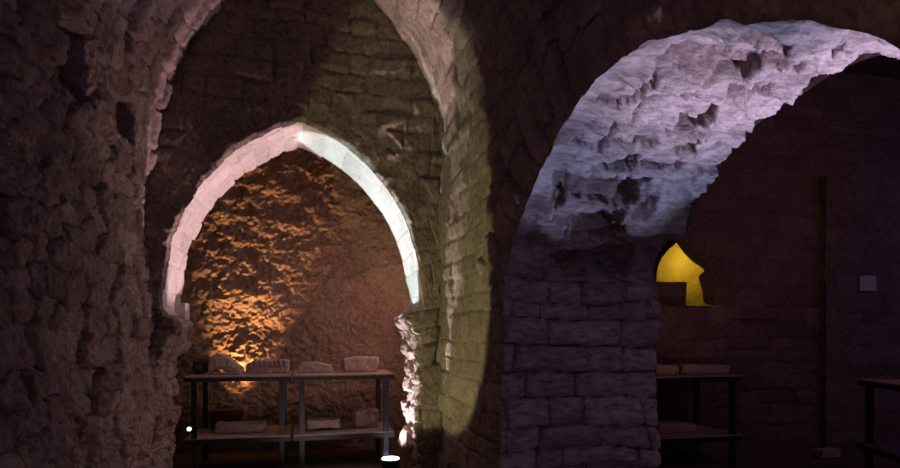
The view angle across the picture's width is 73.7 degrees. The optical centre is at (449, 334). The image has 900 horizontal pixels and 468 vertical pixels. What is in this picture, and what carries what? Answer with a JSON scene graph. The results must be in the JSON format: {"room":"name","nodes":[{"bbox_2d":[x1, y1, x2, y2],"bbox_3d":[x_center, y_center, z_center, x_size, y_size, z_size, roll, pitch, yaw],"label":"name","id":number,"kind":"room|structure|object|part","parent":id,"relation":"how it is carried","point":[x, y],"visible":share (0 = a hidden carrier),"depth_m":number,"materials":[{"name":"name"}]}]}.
{"room":"stone vaulted cellar","nodes":[
{"label":"stone vaulted cellar","id":0,"kind":"room"},
{"bbox_2d":[0,0,226,467],"bbox_3d":[-1.240,-0.915,2.005,1.472,4.430,5.680,0,0,-14],"label":"wall","id":1,"kind":"structure","parent":0,"point":[85,85],"depth_m":3.18,"materials":[{"name":"stone"}]},
{"bbox_2d":[174,303,189,319],"bbox_3d":[-2.296,-0.199,5.132,0.103,0.151,0.164,0,0,-14],"label":"trim","id":2,"kind":"structure","parent":1,"relation":"attached to","point":[182,310],"depth_m":5.06,"materials":[{"name":"stone"}]},
{"bbox_2d":[173,148,409,453],"bbox_3d":[-1.681,-0.840,6.949,3.240,4.320,0.114,0,0,-13],"label":"wall","id":3,"kind":"structure","parent":0,"point":[295,261],"depth_m":6.93,"materials":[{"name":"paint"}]},
{"bbox_2d":[142,0,443,467],"bbox_3d":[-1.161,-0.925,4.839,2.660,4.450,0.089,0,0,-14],"label":"wall","id":4,"kind":"structure","parent":0,"point":[341,69],"depth_m":4.85,"materials":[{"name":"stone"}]},
{"bbox_2d":[151,122,425,467],"bbox_3d":[-1.335,-0.215,5.171,2.211,3.032,0.680,0,0,-14],"label":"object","id":5,"kind":"structure","parent":4,"relation":"attached to","point":[256,152],"depth_m":5.12,"materials":[{"name":"stone"}]},
{"bbox_2d":[173,444,899,467],"bbox_3d":[2.808,1.312,4.126,11.800,0.019,8.100,0,0,-14],"label":"floor","id":6,"kind":"structure","parent":0,"point":[356,456],"depth_m":6.36,"materials":[{"name":"black stone"}]},
{"bbox_2d":[184,371,291,467],"bbox_3d":[-2.089,0.844,6.038,0.961,0.912,0.730,0,0,-14],"label":"work table","id":7,"kind":"object","parent":6,"relation":"on","point":[281,433],"visible":0.9,"depth_m":5.77,"materials":[{"name":"blue paint"}]},
{"bbox_2d":[186,426,199,431],"bbox_3d":[-2.375,0.861,5.547,0.101,0.052,0.110,0,0,-14],"label":"spotlight","id":8,"kind":"object","parent":7,"relation":"attached to","point":[189,428],"visible":1,"depth_m":5.50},
{"bbox_3d":[-2.396,0.869,5.624,0.070,0.862,0.070,0,0,-14],"label":"leg","id":9,"kind":"part","parent":7,"relation":"part of","materials":[{"name":"blue paint"}]},
{"bbox_2d":[193,358,207,373],"bbox_3d":[-2.458,0.308,5.913,0.140,0.159,0.224,0,0,-14],"label":"rock","id":10,"kind":"object","parent":7,"relation":"on","point":[200,366],"visible":0.99,"depth_m":5.84,"materials":[{"name":"brown stone"}]},
{"bbox_3d":[-2.551,0.869,6.266,0.070,0.862,0.070,0,0,-14],"label":"leg","id":11,"kind":"part","parent":7,"relation":"part of","materials":[{"name":"blue paint"}]},
{"bbox_2d":[208,408,241,429],"bbox_3d":[-2.324,0.865,6.217,0.319,0.210,0.198,0,0,-14],"label":"rock","id":12,"kind":"object","parent":7,"relation":"on","point":[225,414],"visible":0.66,"depth_m":6.13,"materials":[{"name":"brown stone"}]},
{"bbox_2d":[208,353,244,374],"bbox_3d":[-2.219,0.284,5.952,0.334,0.207,0.247,0,0,-14],"label":"stone","id":13,"kind":"object","parent":7,"relation":"on","point":[219,361],"visible":1,"depth_m":5.85,"materials":[{"name":"stone"}]},
{"bbox_3d":[-2.089,0.421,6.038,0.961,0.038,0.720,0,0,-14],"label":"frame","id":14,"kind":"part","parent":7,"relation":"part of","materials":[{"name":"blue paint"}]},
{"bbox_3d":[-2.089,1.004,6.038,0.961,0.045,0.720,0,0,-14],"label":"shelf frame","id":15,"kind":"part","parent":7,"relation":"part of","materials":[{"name":"blue paint"}]},
{"bbox_2d":[213,420,265,433],"bbox_3d":[-2.093,0.915,5.988,0.498,0.109,0.233,0,0,-14],"label":"stone","id":16,"kind":"object","parent":7,"relation":"on","point":[221,427],"visible":1,"depth_m":5.89,"materials":[{"name":"stone"}]},
{"bbox_2d":[245,359,289,373],"bbox_3d":[-1.856,0.315,6.114,0.430,0.144,0.252,0,0,-14],"label":"stone","id":17,"kind":"object","parent":7,"relation":"on","point":[257,366],"visible":1,"depth_m":6.02,"materials":[{"name":"stone"}]},
{"bbox_3d":[-1.627,0.869,5.810,0.070,0.862,0.070,0,0,-14],"label":"leg","id":18,"kind":"part","parent":7,"relation":"part of","materials":[{"name":"blue paint"}]},
{"bbox_3d":[-1.782,0.869,6.452,0.070,0.862,0.070,0,0,-14],"label":"leg","id":19,"kind":"part","parent":7,"relation":"part of","materials":[{"name":"blue paint"}]},
{"bbox_2d":[293,370,393,467],"bbox_3d":[-1.123,0.844,6.272,0.988,0.912,0.730,0,0,-14],"label":"work table","id":20,"kind":"object","parent":6,"relation":"on","point":[301,434],"visible":0.94,"depth_m":5.98,"materials":[{"name":"blue paint"}]},
{"bbox_3d":[-1.444,0.869,5.855,0.070,0.862,0.070,0,0,-14],"label":"leg","id":21,"kind":"part","parent":20,"relation":"part of","materials":[{"name":"blue paint"}]},
{"bbox_2d":[297,361,333,372],"bbox_3d":[-1.390,0.330,6.197,0.370,0.115,0.236,0,0,-14],"label":"stone","id":22,"kind":"object","parent":20,"relation":"on","point":[304,367],"visible":1,"depth_m":6.09,"materials":[{"name":"stone"}]},
{"bbox_2d":[307,417,340,430],"bbox_3d":[-1.300,0.911,6.170,0.342,0.118,0.213,0,0,-14],"label":"stone","id":23,"kind":"object","parent":20,"relation":"on","point":[320,422],"visible":1,"depth_m":6.08,"materials":[{"name":"stone"}]},
{"bbox_3d":[-1.123,0.421,6.272,0.988,0.038,0.720,0,0,-14],"label":"frame","id":24,"kind":"part","parent":20,"relation":"part of","materials":[{"name":"blue paint"}]},
{"bbox_3d":[-1.123,1.004,6.272,0.988,0.045,0.720,0,0,-14],"label":"shelf frame","id":25,"kind":"part","parent":20,"relation":"part of","materials":[{"name":"blue paint"}]},
{"bbox_2d":[342,356,378,371],"bbox_3d":[-0.945,0.303,6.316,0.376,0.169,0.233,0,0,-14],"label":"stone","id":26,"kind":"object","parent":20,"relation":"on","point":[355,363],"visible":0.99,"depth_m":6.21,"materials":[{"name":"stone"}]},
{"bbox_2d":[353,407,378,427],"bbox_3d":[-0.887,0.870,6.358,0.271,0.199,0.247,0,0,-14],"label":"stone","id":27,"kind":"object","parent":20,"relation":"on","point":[362,417],"visible":1,"depth_m":6.25,"materials":[{"name":"stone"}]},
{"bbox_3d":[-0.803,0.869,6.689,0.070,0.862,0.070,0,0,-14],"label":"leg","id":28,"kind":"part","parent":20,"relation":"part of","materials":[{"name":"blue paint"}]},
{"bbox_3d":[-0.648,0.869,6.047,0.070,0.862,0.070,0,0,-14],"label":"leg","id":29,"kind":"part","parent":20,"relation":"part of","materials":[{"name":"blue paint"}]},
{"bbox_2d":[380,456,400,467],"bbox_3d":[-0.591,1.259,5.958,0.200,0.082,0.200,0,0,-14],"label":"uplight","id":30,"kind":"object","parent":6,"relation":"on","point":[387,461],"visible":1,"depth_m":5.89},
{"bbox_2d":[398,423,416,467],"bbox_3d":[-0.324,1.056,5.532,0.304,0.487,0.392,0,0,-14],"label":"boulder","id":31,"kind":"object","parent":6,"relation":"on","point":[405,445],"visible":0.4,"depth_m":5.39,"materials":[{"name":"stone"}]},
{"bbox_2d":[656,374,741,465],"bbox_3d":[2.275,0.850,6.142,1.144,0.900,0.640,0,0,-14],"label":"work table","id":32,"kind":"object","parent":6,"relation":"on","point":[703,434],"visible":0.48,"depth_m":5.96,"materials":[{"name":"blue paint"}]},
{"bbox_2d":[656,363,678,374],"bbox_3d":[2.060,0.337,6.084,0.498,0.125,0.284,0,0,-14],"label":"stone","id":33,"kind":"object","parent":32,"relation":"on","point":[662,369],"visible":0.52,"depth_m":5.98,"materials":[{"name":"stone"}]},
{"bbox_2d":[656,421,696,432],"bbox_3d":[2.283,0.940,6.181,0.461,0.098,0.249,0,0,-14],"label":"stone","id":34,"kind":"object","parent":32,"relation":"on","point":[663,426],"visible":0.78,"depth_m":6.07,"materials":[{"name":"stone"}]},
{"bbox_3d":[2.682,0.875,6.534,0.070,0.850,0.070,0,0,-14],"label":"leg","id":35,"kind":"part","parent":32,"relation":"part of","materials":[{"name":"blue paint"}]},
{"bbox_3d":[2.275,0.433,6.142,1.144,0.038,0.630,0,0,-14],"label":"frame","id":36,"kind":"part","parent":32,"relation":"part of","materials":[{"name":"blue paint"}]},
{"bbox_3d":[2.275,1.024,6.142,1.144,0.045,0.630,0,0,-14],"label":"shelf frame","id":37,"kind":"part","parent":32,"relation":"part of","materials":[{"name":"blue paint"}]},
{"bbox_2d":[673,363,729,373],"bbox_3d":[2.596,0.346,6.214,0.535,0.107,0.269,0,0,-14],"label":"stone","id":38,"kind":"object","parent":32,"relation":"on","point":[684,368],"visible":0.91,"depth_m":6.09,"materials":[{"name":"stone"}]},
{"bbox_3d":[2.816,0.875,5.980,0.070,0.850,0.070,0,0,-14],"label":"leg","id":39,"kind":"part","parent":32,"relation":"part of","materials":[{"name":"blue paint"}]},
{"bbox_2d":[813,447,840,457],"bbox_3d":[4.018,1.252,6.394,0.245,0.095,0.141,0,0,-14],"label":"stone","id":40,"kind":"object","parent":6,"relation":"on","point":[828,452],"visible":1,"depth_m":6.34,"materials":[{"name":"stone"}]},
{"bbox_2d":[857,379,899,467],"bbox_3d":[3.921,0.850,4.814,0.620,0.900,1.210,0,0,8],"label":"work table","id":41,"kind":"object","parent":6,"relation":"on","point":[891,451],"visible":1,"depth_m":5.36,"materials":[{"name":"blue paint"}]},
{"bbox_3d":[3.781,0.875,5.411,0.070,0.850,0.070,0,0,8],"label":"leg","id":42,"kind":"part","parent":41,"relation":"part of","materials":[{"name":"blue paint"}]},
{"bbox_3d":[3.921,0.433,4.814,0.620,0.038,1.200,0,0,8],"label":"frame","id":43,"kind":"part","parent":41,"relation":"part of","materials":[{"name":"blue paint"}]},
{"bbox_3d":[3.921,1.004,4.814,0.620,0.045,1.200,0,0,8],"label":"shelf frame","id":44,"kind":"part","parent":41,"relation":"part of","materials":[{"name":"blue paint"}]},
{"bbox_2d":[373,0,899,467],"bbox_3d":[0.067,-0.890,2.321,1.120,4.381,5.683,0,0,-14],"label":"wall","id":45,"kind":"structure","parent":0,"point":[503,78],"depth_m":3.62,"materials":[{"name":"stone"}]},
{"bbox_2d":[500,19,899,467],"bbox_3d":[1.114,0.007,2.429,1.016,2.586,2.803,0,0,-14],"label":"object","id":46,"kind":"structure","parent":45,"relation":"attached to","point":[621,178],"depth_m":3.39,"materials":[{"name":"stone"}]},
{"bbox_2d":[653,52,880,467],"bbox_3d":[1.476,-0.950,3.084,0.001,4.500,6.500,0,0,-14],"label":"wall","id":47,"kind":"structure","parent":0,"point":[814,80],"depth_m":3.38,"materials":[{"name":"stone"}]},
{"bbox_2d":[655,72,899,454],"bbox_3d":[4.314,-0.940,7.049,7.500,4.520,0.104,0,0,-14],"label":"wall","id":48,"kind":"structure","parent":0,"point":[756,227],"depth_m":6.92,"materials":[{"name":"stone"}]},
{"bbox_2d":[656,243,712,305],"bbox_3d":[2.558,-1.000,7.925,2.900,2.200,0.044,0,0,-14],"label":"wall niche","id":49,"kind":"object","parent":48,"relation":"in","point":[674,266],"visible":0.07,"depth_m":8.07,"materials":[{"name":"stone"}]},
{"bbox_2d":[677,238,715,305],"bbox_3d":[2.380,-0.760,6.708,1.211,0.872,0.200,0,0,-14],"label":"window","id":50,"kind":"structure","parent":48,"relation":"in","point":[706,279],"depth_m":6.82,"materials":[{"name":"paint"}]},
{"bbox_3d":[2.317,-0.311,7.222,1.500,0.012,1.250,0,0,-14],"label":"window sill","id":51,"kind":"structure","parent":48,"relation":"attached to","visible":0},
{"bbox_2d":[656,282,686,305],"bbox_3d":[2.441,-0.471,6.990,0.623,0.301,0.206,0,0,-14],"label":"stone block","id":52,"kind":"object","parent":51,"relation":"on","point":[670,293],"visible":0.47,"depth_m":6.92,"materials":[{"name":"brown stone"}]},
{"bbox_2d":[815,176,825,446],"bbox_3d":[4.349,-0.269,7.081,0.037,3.178,0.201,0,0,-12],"label":"wall","id":53,"kind":"structure","parent":0,"point":[821,180],"depth_m":7.03,"materials":[{"name":"stone"}]},
{"bbox_2d":[826,175,899,447],"bbox_3d":[6.178,-0.269,7.414,3.703,3.178,0.046,0,0,-14],"label":"wall","id":54,"kind":"structure","parent":0,"point":[863,214],"depth_m":7.09,"materials":[{"name":"stone"}]},
{"bbox_2d":[859,276,875,290],"bbox_3d":[4.939,-0.609,7.093,0.234,0.182,0.015,0,0,-14],"label":"placard","id":55,"kind":"object","parent":54,"relation":"attached to","point":[866,283],"visible":1,"depth_m":7.08},
{"bbox_2d":[842,55,899,78],"bbox_3d":[5.063,-3.133,3.951,7.500,0.001,6.700,0,0,-14],"label":"ceiling","id":56,"kind":"structure","parent":0,"point":[880,65],"depth_m":7.03,"materials":[{"name":"stone"}]}
]}

